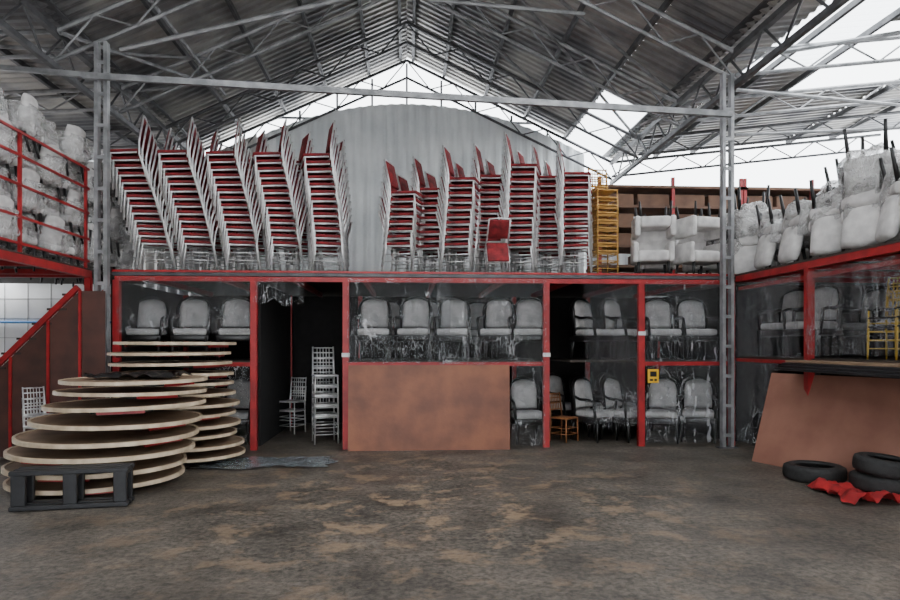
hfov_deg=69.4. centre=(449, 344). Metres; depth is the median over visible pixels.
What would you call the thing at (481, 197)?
banquet chair
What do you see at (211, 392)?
round table
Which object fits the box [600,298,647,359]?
armchair
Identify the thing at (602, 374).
armchair
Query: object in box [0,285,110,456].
staircase
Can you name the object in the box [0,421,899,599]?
floor
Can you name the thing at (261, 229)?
banquet chair
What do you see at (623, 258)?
wall
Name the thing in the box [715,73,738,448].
steel column
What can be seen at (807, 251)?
upholstered chair
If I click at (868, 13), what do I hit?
ceiling
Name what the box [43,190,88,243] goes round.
chair
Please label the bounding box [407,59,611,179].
roof truss
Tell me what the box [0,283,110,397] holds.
wall panel
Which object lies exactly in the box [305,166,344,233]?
banquet chair
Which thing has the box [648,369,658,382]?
warning sign
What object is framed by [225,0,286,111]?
purlin
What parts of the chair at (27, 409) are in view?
backrest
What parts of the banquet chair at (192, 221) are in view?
seat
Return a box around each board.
[774,368,899,377]
[778,365,899,374]
[781,363,899,370]
[785,360,899,367]
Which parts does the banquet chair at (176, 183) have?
seat, backrest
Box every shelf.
[122,358,258,362]
[349,358,541,361]
[550,358,633,361]
[586,245,630,253]
[586,265,717,272]
[591,185,746,196]
[596,205,743,216]
[596,225,630,232]
[607,358,726,361]
[736,187,825,197]
[738,356,899,362]
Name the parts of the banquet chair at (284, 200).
seat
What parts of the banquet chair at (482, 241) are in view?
seat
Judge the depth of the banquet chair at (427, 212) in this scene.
10.47 m
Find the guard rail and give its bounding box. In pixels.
[0,119,89,267]
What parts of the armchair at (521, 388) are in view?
armrest, leg, backrest, seat, leg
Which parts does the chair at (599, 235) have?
seat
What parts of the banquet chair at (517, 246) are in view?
seat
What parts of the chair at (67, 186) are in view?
seat, leg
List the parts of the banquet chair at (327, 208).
seat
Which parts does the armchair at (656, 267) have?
seat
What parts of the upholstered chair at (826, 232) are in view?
leg, seat, leg, backrest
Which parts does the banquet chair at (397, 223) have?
seat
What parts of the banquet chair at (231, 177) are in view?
seat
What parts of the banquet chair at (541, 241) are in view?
seat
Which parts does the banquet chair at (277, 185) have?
seat, backrest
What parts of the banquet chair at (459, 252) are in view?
seat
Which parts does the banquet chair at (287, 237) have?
seat, backrest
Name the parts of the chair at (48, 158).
seat, backrest, leg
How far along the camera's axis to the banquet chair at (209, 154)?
10.05 m
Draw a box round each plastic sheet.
[356,292,448,362]
[439,306,518,363]
[648,370,709,441]
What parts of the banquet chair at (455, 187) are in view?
seat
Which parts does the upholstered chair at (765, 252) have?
leg, backrest, seat, leg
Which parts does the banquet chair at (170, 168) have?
seat, backrest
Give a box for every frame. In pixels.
[0,248,146,290]
[112,269,734,450]
[279,63,547,135]
[735,239,899,394]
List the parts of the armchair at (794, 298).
leg, armrest, seat, chair frame, leg, leg, backrest, armrest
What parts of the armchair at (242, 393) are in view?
chair frame, seat, backrest, leg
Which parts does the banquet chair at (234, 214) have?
seat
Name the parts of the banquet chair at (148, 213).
seat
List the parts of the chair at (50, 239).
seat, backrest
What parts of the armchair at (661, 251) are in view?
armrest, leg, backrest, seat, leg, armrest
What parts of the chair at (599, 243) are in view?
seat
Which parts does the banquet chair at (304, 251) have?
seat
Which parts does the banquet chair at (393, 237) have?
seat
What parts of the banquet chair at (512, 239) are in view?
seat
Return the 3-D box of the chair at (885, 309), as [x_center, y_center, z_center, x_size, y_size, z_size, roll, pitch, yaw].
[5.140,-0.421,7.565,0.385,0.784,0.345,0,0,-24]
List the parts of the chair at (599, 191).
backrest, seat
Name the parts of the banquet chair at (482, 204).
seat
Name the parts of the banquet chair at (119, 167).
seat, backrest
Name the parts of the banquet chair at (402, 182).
backrest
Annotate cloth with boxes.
[82,370,192,377]
[806,477,899,504]
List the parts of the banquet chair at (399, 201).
seat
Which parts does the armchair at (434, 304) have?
leg, backrest, chair frame, leg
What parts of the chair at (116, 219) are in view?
seat, leg, backrest, leg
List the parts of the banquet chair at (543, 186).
seat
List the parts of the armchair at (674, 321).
leg, chair frame, leg, leg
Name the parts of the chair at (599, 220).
seat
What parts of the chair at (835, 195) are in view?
seat, backrest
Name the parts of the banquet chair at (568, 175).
seat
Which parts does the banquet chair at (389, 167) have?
backrest, seat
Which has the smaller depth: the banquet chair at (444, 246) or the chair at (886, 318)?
the chair at (886, 318)
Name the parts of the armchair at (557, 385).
backrest, armrest, seat, chair frame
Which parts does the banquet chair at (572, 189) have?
seat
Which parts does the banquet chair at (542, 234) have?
seat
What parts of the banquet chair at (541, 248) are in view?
seat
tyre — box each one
[782,460,846,483]
[849,469,899,494]
[852,452,899,479]
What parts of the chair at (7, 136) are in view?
seat, backrest, leg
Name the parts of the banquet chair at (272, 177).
seat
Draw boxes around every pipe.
[0,44,210,60]
[6,86,174,99]
[59,31,214,87]
[119,0,347,51]
[148,0,225,95]
[430,0,584,15]
[443,4,556,99]
[520,0,640,142]
[559,0,690,107]
[639,86,727,125]
[734,30,899,61]
[734,88,899,106]
[734,126,899,136]
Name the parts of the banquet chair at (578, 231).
seat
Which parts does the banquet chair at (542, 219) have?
seat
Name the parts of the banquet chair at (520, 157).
backrest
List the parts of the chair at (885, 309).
leg, seat, leg, backrest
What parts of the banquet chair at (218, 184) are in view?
seat, backrest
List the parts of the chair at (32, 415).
leg, backrest, seat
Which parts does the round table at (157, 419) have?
under rail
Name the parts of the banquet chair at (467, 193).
seat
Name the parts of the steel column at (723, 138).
plate, batten plate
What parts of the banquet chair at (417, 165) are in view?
backrest, seat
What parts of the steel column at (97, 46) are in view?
batten plate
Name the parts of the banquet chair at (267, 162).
seat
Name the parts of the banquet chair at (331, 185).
seat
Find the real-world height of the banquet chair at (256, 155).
1.089 m
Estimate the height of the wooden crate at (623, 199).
0.260 m
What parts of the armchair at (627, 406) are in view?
chair frame, seat, leg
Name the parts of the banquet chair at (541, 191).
seat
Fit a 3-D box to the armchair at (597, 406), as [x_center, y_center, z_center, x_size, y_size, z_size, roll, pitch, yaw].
[2.464,1.049,11.421,0.618,1.049,0.612,0,0,-39]
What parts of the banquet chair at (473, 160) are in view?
seat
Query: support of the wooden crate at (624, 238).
on the storage rack at (649, 210)
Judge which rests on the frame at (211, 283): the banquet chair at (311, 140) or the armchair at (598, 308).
the armchair at (598, 308)
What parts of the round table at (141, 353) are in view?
under rail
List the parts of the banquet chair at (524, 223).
seat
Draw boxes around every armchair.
[125,296,169,359]
[169,296,211,360]
[214,296,249,359]
[222,377,249,444]
[353,296,392,359]
[372,300,402,358]
[393,296,432,359]
[415,300,445,358]
[433,296,471,359]
[464,300,497,358]
[476,297,515,359]
[508,297,541,359]
[510,377,541,444]
[550,373,584,429]
[568,303,613,358]
[568,308,610,357]
[568,373,610,431]
[568,374,613,437]
[570,297,617,359]
[570,376,617,442]
[595,303,636,357]
[597,373,636,431]
[599,303,636,358]
[599,374,636,436]
[599,376,647,442]
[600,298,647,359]
[630,239,674,273]
[631,200,675,242]
[636,262,675,273]
[645,297,684,359]
[645,374,681,436]
[645,376,681,443]
[648,304,686,358]
[671,237,719,273]
[674,201,719,244]
[675,297,719,359]
[680,328,696,358]
[680,374,709,435]
[680,376,718,443]
[682,264,717,273]
[757,288,803,356]
[782,284,842,357]
[839,287,894,356]
[871,289,899,356]
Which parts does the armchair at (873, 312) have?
leg, armrest, chair frame, seat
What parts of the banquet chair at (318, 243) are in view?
seat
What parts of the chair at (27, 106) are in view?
seat, leg, backrest, leg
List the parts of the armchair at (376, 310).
leg, armrest, leg, seat, chair frame, backrest, leg, armrest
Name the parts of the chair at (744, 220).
leg, leg, seat, backrest, leg, leg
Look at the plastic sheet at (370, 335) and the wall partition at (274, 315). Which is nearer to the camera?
the plastic sheet at (370, 335)
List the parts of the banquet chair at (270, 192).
seat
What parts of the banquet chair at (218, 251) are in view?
seat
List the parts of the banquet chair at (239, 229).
seat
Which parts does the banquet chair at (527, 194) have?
seat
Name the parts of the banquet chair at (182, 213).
seat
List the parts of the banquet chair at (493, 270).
chair frame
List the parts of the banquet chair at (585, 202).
seat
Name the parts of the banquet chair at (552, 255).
seat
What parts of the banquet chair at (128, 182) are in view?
seat, backrest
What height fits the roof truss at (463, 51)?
2.845 m
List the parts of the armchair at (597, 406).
chair frame, seat, leg, leg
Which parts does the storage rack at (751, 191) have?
post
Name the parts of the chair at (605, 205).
seat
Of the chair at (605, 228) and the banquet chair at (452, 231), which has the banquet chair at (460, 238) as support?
the banquet chair at (452, 231)
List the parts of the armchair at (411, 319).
leg, armrest, leg, seat, chair frame, backrest, leg, armrest, leg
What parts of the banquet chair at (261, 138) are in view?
backrest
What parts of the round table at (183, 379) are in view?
under rail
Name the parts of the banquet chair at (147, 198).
seat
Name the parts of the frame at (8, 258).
post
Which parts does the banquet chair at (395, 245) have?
seat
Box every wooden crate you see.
[593,194,633,204]
[593,213,633,224]
[593,233,630,244]
[634,194,668,205]
[669,195,704,205]
[675,214,704,219]
[705,195,737,206]
[747,196,772,206]
[773,196,806,206]
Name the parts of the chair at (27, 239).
seat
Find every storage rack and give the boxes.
[586,176,746,273]
[736,178,883,277]
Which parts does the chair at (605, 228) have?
seat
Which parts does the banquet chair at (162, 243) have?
seat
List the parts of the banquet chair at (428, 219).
seat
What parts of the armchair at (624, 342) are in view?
chair frame, leg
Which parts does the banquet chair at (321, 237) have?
seat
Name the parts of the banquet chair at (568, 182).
seat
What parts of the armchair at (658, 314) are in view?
armrest, leg, backrest, seat, chair frame, leg, armrest, leg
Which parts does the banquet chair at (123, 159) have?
seat, backrest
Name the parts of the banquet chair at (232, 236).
seat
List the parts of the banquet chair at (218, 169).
seat, backrest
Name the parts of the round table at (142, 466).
under rail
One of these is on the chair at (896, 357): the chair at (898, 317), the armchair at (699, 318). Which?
the chair at (898, 317)
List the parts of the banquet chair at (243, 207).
seat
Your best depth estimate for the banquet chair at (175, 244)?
10.93 m
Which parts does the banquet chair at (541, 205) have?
seat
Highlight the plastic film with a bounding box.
[186,456,337,468]
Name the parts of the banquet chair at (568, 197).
seat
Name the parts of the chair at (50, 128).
backrest, seat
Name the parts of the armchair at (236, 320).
leg, armrest, chair frame, seat, backrest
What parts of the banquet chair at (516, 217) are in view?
seat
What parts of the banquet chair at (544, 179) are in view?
backrest, seat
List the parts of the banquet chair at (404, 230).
seat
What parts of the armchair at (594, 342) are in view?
chair frame, leg, leg, leg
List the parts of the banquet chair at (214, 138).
backrest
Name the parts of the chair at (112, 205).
seat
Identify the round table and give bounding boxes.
[1,452,186,481]
[3,438,194,465]
[3,464,184,495]
[12,423,198,448]
[27,410,202,430]
[41,396,205,414]
[52,386,206,398]
[58,375,207,386]
[107,351,230,357]
[108,360,231,367]
[110,370,233,377]
[113,342,236,347]
[114,388,235,397]
[127,379,233,387]
[156,397,239,409]
[183,445,245,462]
[186,407,235,419]
[186,435,243,451]
[188,426,236,440]
[189,416,240,429]
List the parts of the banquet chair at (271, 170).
seat, backrest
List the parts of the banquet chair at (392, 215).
seat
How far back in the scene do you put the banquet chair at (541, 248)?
10.61 m
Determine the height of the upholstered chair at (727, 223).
1.007 m
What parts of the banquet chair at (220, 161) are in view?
seat, backrest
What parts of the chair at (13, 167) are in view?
leg, seat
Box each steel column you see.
[94,41,109,397]
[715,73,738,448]
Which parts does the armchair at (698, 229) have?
leg, armrest, backrest, leg, seat, armrest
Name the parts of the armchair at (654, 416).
leg, leg, seat, chair frame, backrest, leg, armrest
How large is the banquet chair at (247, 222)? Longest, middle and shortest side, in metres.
1.030 x 0.616 x 0.464 m
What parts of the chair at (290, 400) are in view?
leg, seat, backrest, leg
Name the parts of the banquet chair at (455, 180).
backrest, seat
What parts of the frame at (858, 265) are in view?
post, post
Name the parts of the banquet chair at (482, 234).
seat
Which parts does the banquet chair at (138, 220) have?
seat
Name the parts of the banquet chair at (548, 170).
chair frame, backrest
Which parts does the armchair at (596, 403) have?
chair frame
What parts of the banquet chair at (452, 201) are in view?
seat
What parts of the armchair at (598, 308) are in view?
chair frame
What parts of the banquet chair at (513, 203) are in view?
seat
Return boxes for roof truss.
[0,29,55,59]
[4,87,119,113]
[35,127,163,149]
[54,0,202,62]
[118,0,383,113]
[163,21,406,148]
[204,59,406,151]
[407,21,638,158]
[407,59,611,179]
[427,0,678,126]
[576,0,735,80]
[611,133,880,177]
[638,111,899,155]
[678,80,899,123]
[734,35,899,76]
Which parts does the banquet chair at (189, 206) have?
seat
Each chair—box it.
[0,87,9,120]
[0,115,17,183]
[0,140,35,190]
[0,166,10,197]
[0,168,44,231]
[0,179,12,187]
[0,195,19,249]
[0,213,36,266]
[0,219,17,272]
[2,93,45,158]
[8,184,59,235]
[10,111,58,164]
[16,215,68,272]
[22,144,67,204]
[22,195,39,231]
[22,386,50,428]
[22,397,44,431]
[22,408,43,428]
[30,241,62,279]
[36,160,80,212]
[36,229,80,266]
[40,242,78,284]
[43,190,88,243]
[45,124,89,181]
[60,246,93,286]
[61,145,102,191]
[61,206,102,249]
[62,230,102,280]
[63,168,102,217]
[76,241,116,283]
[79,179,115,220]
[88,208,125,255]
[89,154,117,200]
[93,221,131,258]
[101,192,131,230]
[110,115,147,188]
[110,243,138,284]
[111,123,150,195]
[115,131,153,201]
[118,139,156,209]
[120,146,159,217]
[123,155,160,223]
[126,163,164,226]
[128,170,167,238]
[129,178,170,242]
[132,185,173,252]
[133,193,175,260]
[136,201,178,265]
[138,209,180,269]
[144,128,171,161]
[156,227,191,258]
[157,117,193,182]
[157,232,190,266]
[159,232,195,272]
[160,124,196,190]
[162,132,198,197]
[163,232,196,272]
[165,140,201,205]
[167,147,204,212]
[168,135,174,149]
[169,155,206,220]
[171,165,206,227]
[173,183,208,234]
[174,191,211,242]
[177,195,212,253]
[179,196,217,260]
[180,210,217,268]
[182,210,223,269]
[198,225,235,261]
[199,225,236,266]
[201,218,239,272]
[203,248,237,269]
[206,118,244,183]
[208,125,245,190]
[210,129,218,150]
[210,133,246,198]
[213,141,247,206]
[214,136,219,150]
[214,148,250,213]
[216,156,252,225]
[218,164,254,232]
[219,174,254,239]
[220,180,257,246]
[222,195,258,253]
[223,202,260,260]
[224,212,261,268]
[225,211,265,270]
[240,130,264,177]
[240,137,267,184]
[242,229,279,259]
[243,233,280,266]
[244,233,281,270]
[245,144,268,191]
[246,226,284,270]
[252,119,286,190]
[254,126,291,197]
[256,134,293,204]
[258,142,294,206]
[259,149,296,213]
[261,157,297,221]
[262,164,298,231]
[262,172,300,239]
[263,180,302,247]
[264,187,303,254]
[265,195,304,261]
[265,203,306,268]
[267,210,307,270]
[279,377,306,424]
[279,386,306,433]
[284,229,322,259]
[285,236,322,268]
[286,131,310,166]
[286,242,323,270]
[288,249,322,270]
[294,139,312,173]
[299,120,338,189]
[301,128,339,197]
[303,135,340,205]
[303,143,341,207]
[304,150,342,214]
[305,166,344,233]
[307,173,345,240]
[307,180,346,247]
[307,188,347,255]
[308,158,343,221]
[308,196,348,262]
[308,203,349,268]
[309,211,350,273]
[312,347,338,403]
[312,356,338,413]
[312,366,338,423]
[312,377,338,433]
[312,388,338,444]
[314,222,352,273]
[315,215,351,270]
[318,187,349,245]
[318,201,350,259]
[319,208,351,266]
[337,140,344,157]
[377,211,420,271]
[378,203,422,268]
[379,196,422,261]
[380,188,422,255]
[381,181,423,244]
[382,173,423,237]
[383,166,424,230]
[384,159,424,223]
[393,226,431,271]
[394,212,433,267]
[394,234,432,271]
[395,204,434,262]
[396,174,426,230]
[410,185,437,235]
[410,234,448,271]
[410,237,448,271]
[411,164,438,213]
[411,171,437,220]
[411,178,436,215]
[412,156,439,206]
[416,223,447,242]
[417,230,449,264]
[423,246,460,271]
[424,171,437,187]
[424,253,458,271]
[435,211,477,274]
[436,204,478,269]
[437,189,479,255]
[437,197,478,262]
[438,182,479,248]
[439,175,479,240]
[440,167,479,234]
[441,152,480,219]
[441,160,479,226]
[442,145,480,210]
[452,249,489,268]
[452,256,489,271]
[453,242,487,271]
[454,162,464,176]
[471,165,500,214]
[471,172,500,221]
[471,243,505,274]
[472,158,500,207]
[472,215,502,252]
[472,222,501,261]
[472,237,504,270]
[473,143,501,193]
[473,150,502,201]
[474,215,497,237]
[477,208,499,216]
[482,217,510,271]
[483,256,519,271]
[484,243,519,269]
[485,159,495,173]
[490,254,517,271]
[497,212,537,272]
[498,205,537,270]
[499,190,538,256]
[499,197,537,263]
[500,183,538,248]
[501,168,539,234]
[501,175,538,238]
[502,154,540,220]
[502,161,539,227]
[503,132,539,198]
[503,139,539,203]
[503,146,539,209]
[513,245,549,272]
[514,221,550,255]
[514,235,550,263]
[514,238,550,268]
[515,149,524,163]
[515,252,548,272]
[530,228,564,272]
[531,145,565,198]
[531,159,565,213]
[531,239,565,271]
[532,151,565,207]
[532,224,565,258]
[532,232,565,265]
[537,202,564,233]
[537,211,566,243]
[537,218,566,251]
[539,197,566,229]
[543,236,578,263]
[544,160,551,175]
[544,243,578,270]
[544,245,577,272]
[545,253,575,272]
[550,392,578,442]
[554,206,592,270]
[554,213,591,272]
[555,169,592,233]
[555,177,592,242]
[555,184,592,249]
[555,191,592,256]
[555,198,592,263]
[556,140,591,203]
[556,155,592,221]
[556,162,592,228]
[557,147,591,210]
[588,168,618,215]
[588,225,618,269]
[588,233,618,275]
[591,176,618,223]
[591,184,618,231]
[591,195,618,238]
[592,203,618,246]
[592,210,618,253]
[593,218,618,261]
[705,238,726,273]
[707,197,748,244]
[726,223,727,273]
[726,225,767,267]
[734,185,777,246]
[734,213,761,273]
[754,198,805,268]
[758,208,809,268]
[764,223,781,267]
[774,251,780,264]
[778,187,835,263]
[781,199,831,263]
[799,250,818,260]
[807,188,842,258]
[809,180,849,255]
[816,158,838,195]
[837,118,899,209]
[839,175,899,251]
[840,163,882,248]
[867,277,899,341]
[867,285,899,350]
[867,294,899,359]
[875,147,899,242]
[879,162,899,212]
[887,230,899,241]
[890,140,896,153]
[895,306,899,341]
[895,315,899,350]
[895,325,899,359]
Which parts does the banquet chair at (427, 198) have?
seat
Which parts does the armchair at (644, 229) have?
armrest, leg, backrest, seat, leg, armrest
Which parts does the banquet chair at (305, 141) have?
chair frame, backrest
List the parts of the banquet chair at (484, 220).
seat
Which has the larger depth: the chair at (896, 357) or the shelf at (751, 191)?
the shelf at (751, 191)
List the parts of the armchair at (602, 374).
chair frame, seat, armrest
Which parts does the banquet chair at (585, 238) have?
seat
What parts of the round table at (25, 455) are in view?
under rail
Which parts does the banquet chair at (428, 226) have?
seat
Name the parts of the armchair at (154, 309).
seat, backrest, leg, armrest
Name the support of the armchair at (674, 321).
on the frame at (211, 283)
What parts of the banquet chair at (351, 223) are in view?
seat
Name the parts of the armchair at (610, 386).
leg, backrest, armrest, chair frame, seat, leg, armrest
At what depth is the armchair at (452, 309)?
10.62 m
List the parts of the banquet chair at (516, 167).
backrest, seat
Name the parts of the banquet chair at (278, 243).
seat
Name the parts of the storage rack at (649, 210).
post, post, post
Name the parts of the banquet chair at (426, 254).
seat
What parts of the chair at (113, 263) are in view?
seat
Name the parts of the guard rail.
rail post, rail, rail, rail, rail, rail, rail post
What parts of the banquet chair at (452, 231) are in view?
seat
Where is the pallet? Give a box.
[8,463,134,511]
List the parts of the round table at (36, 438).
under rail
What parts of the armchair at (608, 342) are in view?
chair frame, leg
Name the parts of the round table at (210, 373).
under rail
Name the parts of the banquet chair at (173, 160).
seat, backrest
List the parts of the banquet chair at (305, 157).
seat, backrest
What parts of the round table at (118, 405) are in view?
under rail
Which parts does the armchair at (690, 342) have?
leg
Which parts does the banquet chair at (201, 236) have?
seat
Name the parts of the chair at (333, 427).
backrest, seat, leg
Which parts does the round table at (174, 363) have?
under rail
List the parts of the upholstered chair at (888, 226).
leg, backrest, seat, leg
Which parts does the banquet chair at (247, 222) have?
seat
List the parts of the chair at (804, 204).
seat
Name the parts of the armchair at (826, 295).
leg, armrest, seat, chair frame, leg, backrest, armrest, leg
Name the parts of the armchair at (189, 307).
leg, armrest, chair frame, seat, backrest, leg, armrest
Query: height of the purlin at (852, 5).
0.090 m
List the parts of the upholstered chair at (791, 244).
leg, backrest, seat, leg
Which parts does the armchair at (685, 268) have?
armrest, seat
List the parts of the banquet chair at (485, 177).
backrest, seat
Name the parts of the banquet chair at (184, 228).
seat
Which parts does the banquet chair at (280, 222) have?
seat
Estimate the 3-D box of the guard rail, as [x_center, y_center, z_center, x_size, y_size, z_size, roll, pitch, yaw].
[-5.103,-1.833,7.228,0.050,1.445,4.400,0,0,-4]
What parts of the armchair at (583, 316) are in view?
leg, backrest, armrest, leg, chair frame, seat, leg, armrest, leg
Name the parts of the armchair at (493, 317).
leg, armrest, leg, seat, chair frame, backrest, leg, armrest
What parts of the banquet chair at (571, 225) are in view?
seat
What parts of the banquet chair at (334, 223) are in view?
seat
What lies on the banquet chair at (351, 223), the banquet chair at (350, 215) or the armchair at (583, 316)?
the banquet chair at (350, 215)
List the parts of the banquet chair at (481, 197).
seat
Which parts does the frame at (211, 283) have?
post, post, post, post, post, bracket plate, post, toe rail, edge trim, post, post, bracket plate, post, post, bracket plate, post, post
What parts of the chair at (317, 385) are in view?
backrest, seat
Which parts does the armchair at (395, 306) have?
leg, leg, chair frame, backrest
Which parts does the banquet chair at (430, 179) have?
backrest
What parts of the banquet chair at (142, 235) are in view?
seat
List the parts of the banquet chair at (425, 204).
seat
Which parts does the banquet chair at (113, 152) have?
seat, backrest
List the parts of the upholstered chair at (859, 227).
leg, seat, backrest, leg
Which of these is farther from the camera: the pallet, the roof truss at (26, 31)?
the roof truss at (26, 31)
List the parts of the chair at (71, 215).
seat, leg, backrest, leg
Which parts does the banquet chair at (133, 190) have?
seat, backrest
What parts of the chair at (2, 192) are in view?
seat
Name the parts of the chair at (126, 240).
seat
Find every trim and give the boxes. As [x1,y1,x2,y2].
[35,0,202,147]
[603,0,780,156]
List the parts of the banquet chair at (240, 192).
seat, backrest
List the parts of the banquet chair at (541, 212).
seat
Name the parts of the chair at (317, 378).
backrest, seat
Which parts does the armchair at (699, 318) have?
leg, armrest, leg, backrest, chair frame, seat, leg, armrest, leg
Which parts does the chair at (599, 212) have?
seat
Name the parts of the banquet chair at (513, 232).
seat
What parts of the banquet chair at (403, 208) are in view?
seat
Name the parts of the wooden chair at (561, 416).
leg, backrest, leg, seat, leg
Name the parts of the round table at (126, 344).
under rail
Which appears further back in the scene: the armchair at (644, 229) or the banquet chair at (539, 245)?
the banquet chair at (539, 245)
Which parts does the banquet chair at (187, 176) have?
seat, backrest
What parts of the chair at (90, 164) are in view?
seat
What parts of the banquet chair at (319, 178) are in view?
seat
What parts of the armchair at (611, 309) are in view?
leg, backrest, armrest, chair frame, leg, seat, leg, armrest, leg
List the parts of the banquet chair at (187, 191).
seat, backrest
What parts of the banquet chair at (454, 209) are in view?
seat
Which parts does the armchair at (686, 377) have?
chair frame, seat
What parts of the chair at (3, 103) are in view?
seat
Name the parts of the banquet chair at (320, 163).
seat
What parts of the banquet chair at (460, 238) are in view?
seat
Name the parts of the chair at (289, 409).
seat, backrest, leg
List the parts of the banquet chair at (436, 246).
seat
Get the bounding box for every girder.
[0,0,186,149]
[609,0,849,184]
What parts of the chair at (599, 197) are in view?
backrest, seat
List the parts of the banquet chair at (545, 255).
seat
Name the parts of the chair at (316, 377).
backrest, seat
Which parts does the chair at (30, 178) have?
seat, backrest, leg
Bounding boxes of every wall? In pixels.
[92,134,256,295]
[257,104,583,274]
[584,197,878,297]
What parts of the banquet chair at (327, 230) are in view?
seat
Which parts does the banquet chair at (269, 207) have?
seat, backrest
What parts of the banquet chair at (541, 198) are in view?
seat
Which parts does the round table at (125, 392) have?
under rail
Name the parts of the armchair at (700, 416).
leg, seat, backrest, chair frame, leg, armrest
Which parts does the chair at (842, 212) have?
seat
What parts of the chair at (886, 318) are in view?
seat, backrest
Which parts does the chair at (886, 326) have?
leg, seat, leg, backrest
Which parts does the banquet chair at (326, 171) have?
seat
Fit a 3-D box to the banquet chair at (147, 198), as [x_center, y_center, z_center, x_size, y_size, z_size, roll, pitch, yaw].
[-4.733,-2.315,10.142,0.556,1.061,0.464,0,0,-22]
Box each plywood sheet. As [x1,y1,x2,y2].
[348,365,509,450]
[752,373,899,480]
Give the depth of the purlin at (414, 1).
14.10 m
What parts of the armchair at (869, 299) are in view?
armrest, seat, leg, chair frame, backrest, armrest, leg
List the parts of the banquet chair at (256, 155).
seat, backrest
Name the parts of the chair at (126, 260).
seat, backrest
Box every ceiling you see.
[0,0,186,153]
[32,0,406,147]
[407,0,673,136]
[567,0,825,158]
[643,0,899,152]
[703,85,882,149]
[790,78,899,137]
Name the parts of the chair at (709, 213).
leg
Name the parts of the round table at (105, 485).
under rail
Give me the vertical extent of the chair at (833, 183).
1.005 m
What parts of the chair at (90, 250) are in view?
seat, backrest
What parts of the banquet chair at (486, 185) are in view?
seat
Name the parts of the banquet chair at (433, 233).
seat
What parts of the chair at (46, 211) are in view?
leg, seat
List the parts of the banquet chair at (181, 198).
seat, backrest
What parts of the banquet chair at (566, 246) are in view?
seat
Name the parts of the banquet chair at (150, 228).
seat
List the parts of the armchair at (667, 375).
seat, chair frame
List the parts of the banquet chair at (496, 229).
seat, backrest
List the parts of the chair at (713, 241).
backrest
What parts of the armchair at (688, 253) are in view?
armrest, backrest, leg, seat, armrest, leg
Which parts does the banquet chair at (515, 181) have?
seat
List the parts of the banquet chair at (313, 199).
seat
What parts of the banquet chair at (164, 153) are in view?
seat, backrest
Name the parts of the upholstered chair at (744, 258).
seat, backrest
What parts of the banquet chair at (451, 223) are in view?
seat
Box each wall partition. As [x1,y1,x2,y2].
[111,280,182,397]
[189,296,654,422]
[258,282,292,445]
[660,287,726,440]
[735,285,878,441]
[879,284,899,378]
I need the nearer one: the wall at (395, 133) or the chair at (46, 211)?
the chair at (46, 211)
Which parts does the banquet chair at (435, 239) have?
seat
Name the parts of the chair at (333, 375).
leg, leg, backrest, seat, leg, leg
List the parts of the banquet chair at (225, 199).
seat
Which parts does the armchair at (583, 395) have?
leg, backrest, armrest, leg, chair frame, seat, leg, armrest, leg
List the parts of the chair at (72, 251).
seat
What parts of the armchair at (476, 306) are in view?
leg, seat, backrest, chair frame, leg, leg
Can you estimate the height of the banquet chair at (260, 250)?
1.030 m
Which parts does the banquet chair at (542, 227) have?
seat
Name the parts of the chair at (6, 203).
seat, backrest, leg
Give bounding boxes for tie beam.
[0,64,732,117]
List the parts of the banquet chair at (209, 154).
seat, backrest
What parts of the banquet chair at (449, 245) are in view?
seat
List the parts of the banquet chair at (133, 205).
seat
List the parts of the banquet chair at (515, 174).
seat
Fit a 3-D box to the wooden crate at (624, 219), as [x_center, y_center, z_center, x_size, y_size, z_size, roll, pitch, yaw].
[3.377,-2.535,13.453,0.660,0.260,0.600,0,0,-4]
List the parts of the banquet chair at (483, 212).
seat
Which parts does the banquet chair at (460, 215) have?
seat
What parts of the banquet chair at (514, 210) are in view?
seat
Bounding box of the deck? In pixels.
[651,277,886,295]
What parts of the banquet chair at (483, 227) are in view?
seat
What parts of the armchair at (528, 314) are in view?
armrest, leg, seat, chair frame, backrest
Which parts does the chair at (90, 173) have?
seat, backrest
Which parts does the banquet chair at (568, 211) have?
seat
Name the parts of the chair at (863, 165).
leg, leg, backrest, seat, leg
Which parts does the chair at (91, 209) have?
backrest, seat, leg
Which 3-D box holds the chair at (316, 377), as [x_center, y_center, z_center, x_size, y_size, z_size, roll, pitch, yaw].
[-2.025,0.959,10.512,0.398,0.904,0.443,0,0,-19]
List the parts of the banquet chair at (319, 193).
seat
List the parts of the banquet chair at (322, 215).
seat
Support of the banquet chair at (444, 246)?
on the banquet chair at (434, 254)
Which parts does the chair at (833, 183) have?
leg, leg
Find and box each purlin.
[0,49,140,152]
[2,105,85,154]
[140,0,245,133]
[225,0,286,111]
[296,0,329,96]
[357,0,370,75]
[398,0,401,61]
[412,0,415,61]
[442,4,454,76]
[483,0,516,95]
[523,3,585,120]
[563,0,672,137]
[653,0,865,156]
[690,7,899,152]
[785,83,899,142]
[829,102,899,138]
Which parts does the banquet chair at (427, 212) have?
seat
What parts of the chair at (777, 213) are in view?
seat, backrest, leg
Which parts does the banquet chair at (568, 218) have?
seat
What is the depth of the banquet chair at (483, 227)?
10.55 m
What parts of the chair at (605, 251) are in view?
seat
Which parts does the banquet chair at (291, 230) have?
seat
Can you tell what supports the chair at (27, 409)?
on the chair at (31, 408)
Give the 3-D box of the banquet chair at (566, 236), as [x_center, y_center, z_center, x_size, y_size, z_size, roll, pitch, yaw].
[1.958,-1.968,11.619,0.616,1.030,0.464,1,0,21]
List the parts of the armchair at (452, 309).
leg, armrest, leg, seat, chair frame, backrest, leg, armrest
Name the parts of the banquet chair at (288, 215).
seat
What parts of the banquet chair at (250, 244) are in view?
seat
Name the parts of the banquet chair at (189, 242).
seat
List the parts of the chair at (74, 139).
leg, seat, backrest, leg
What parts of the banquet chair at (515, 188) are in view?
seat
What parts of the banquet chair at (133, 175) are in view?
seat, backrest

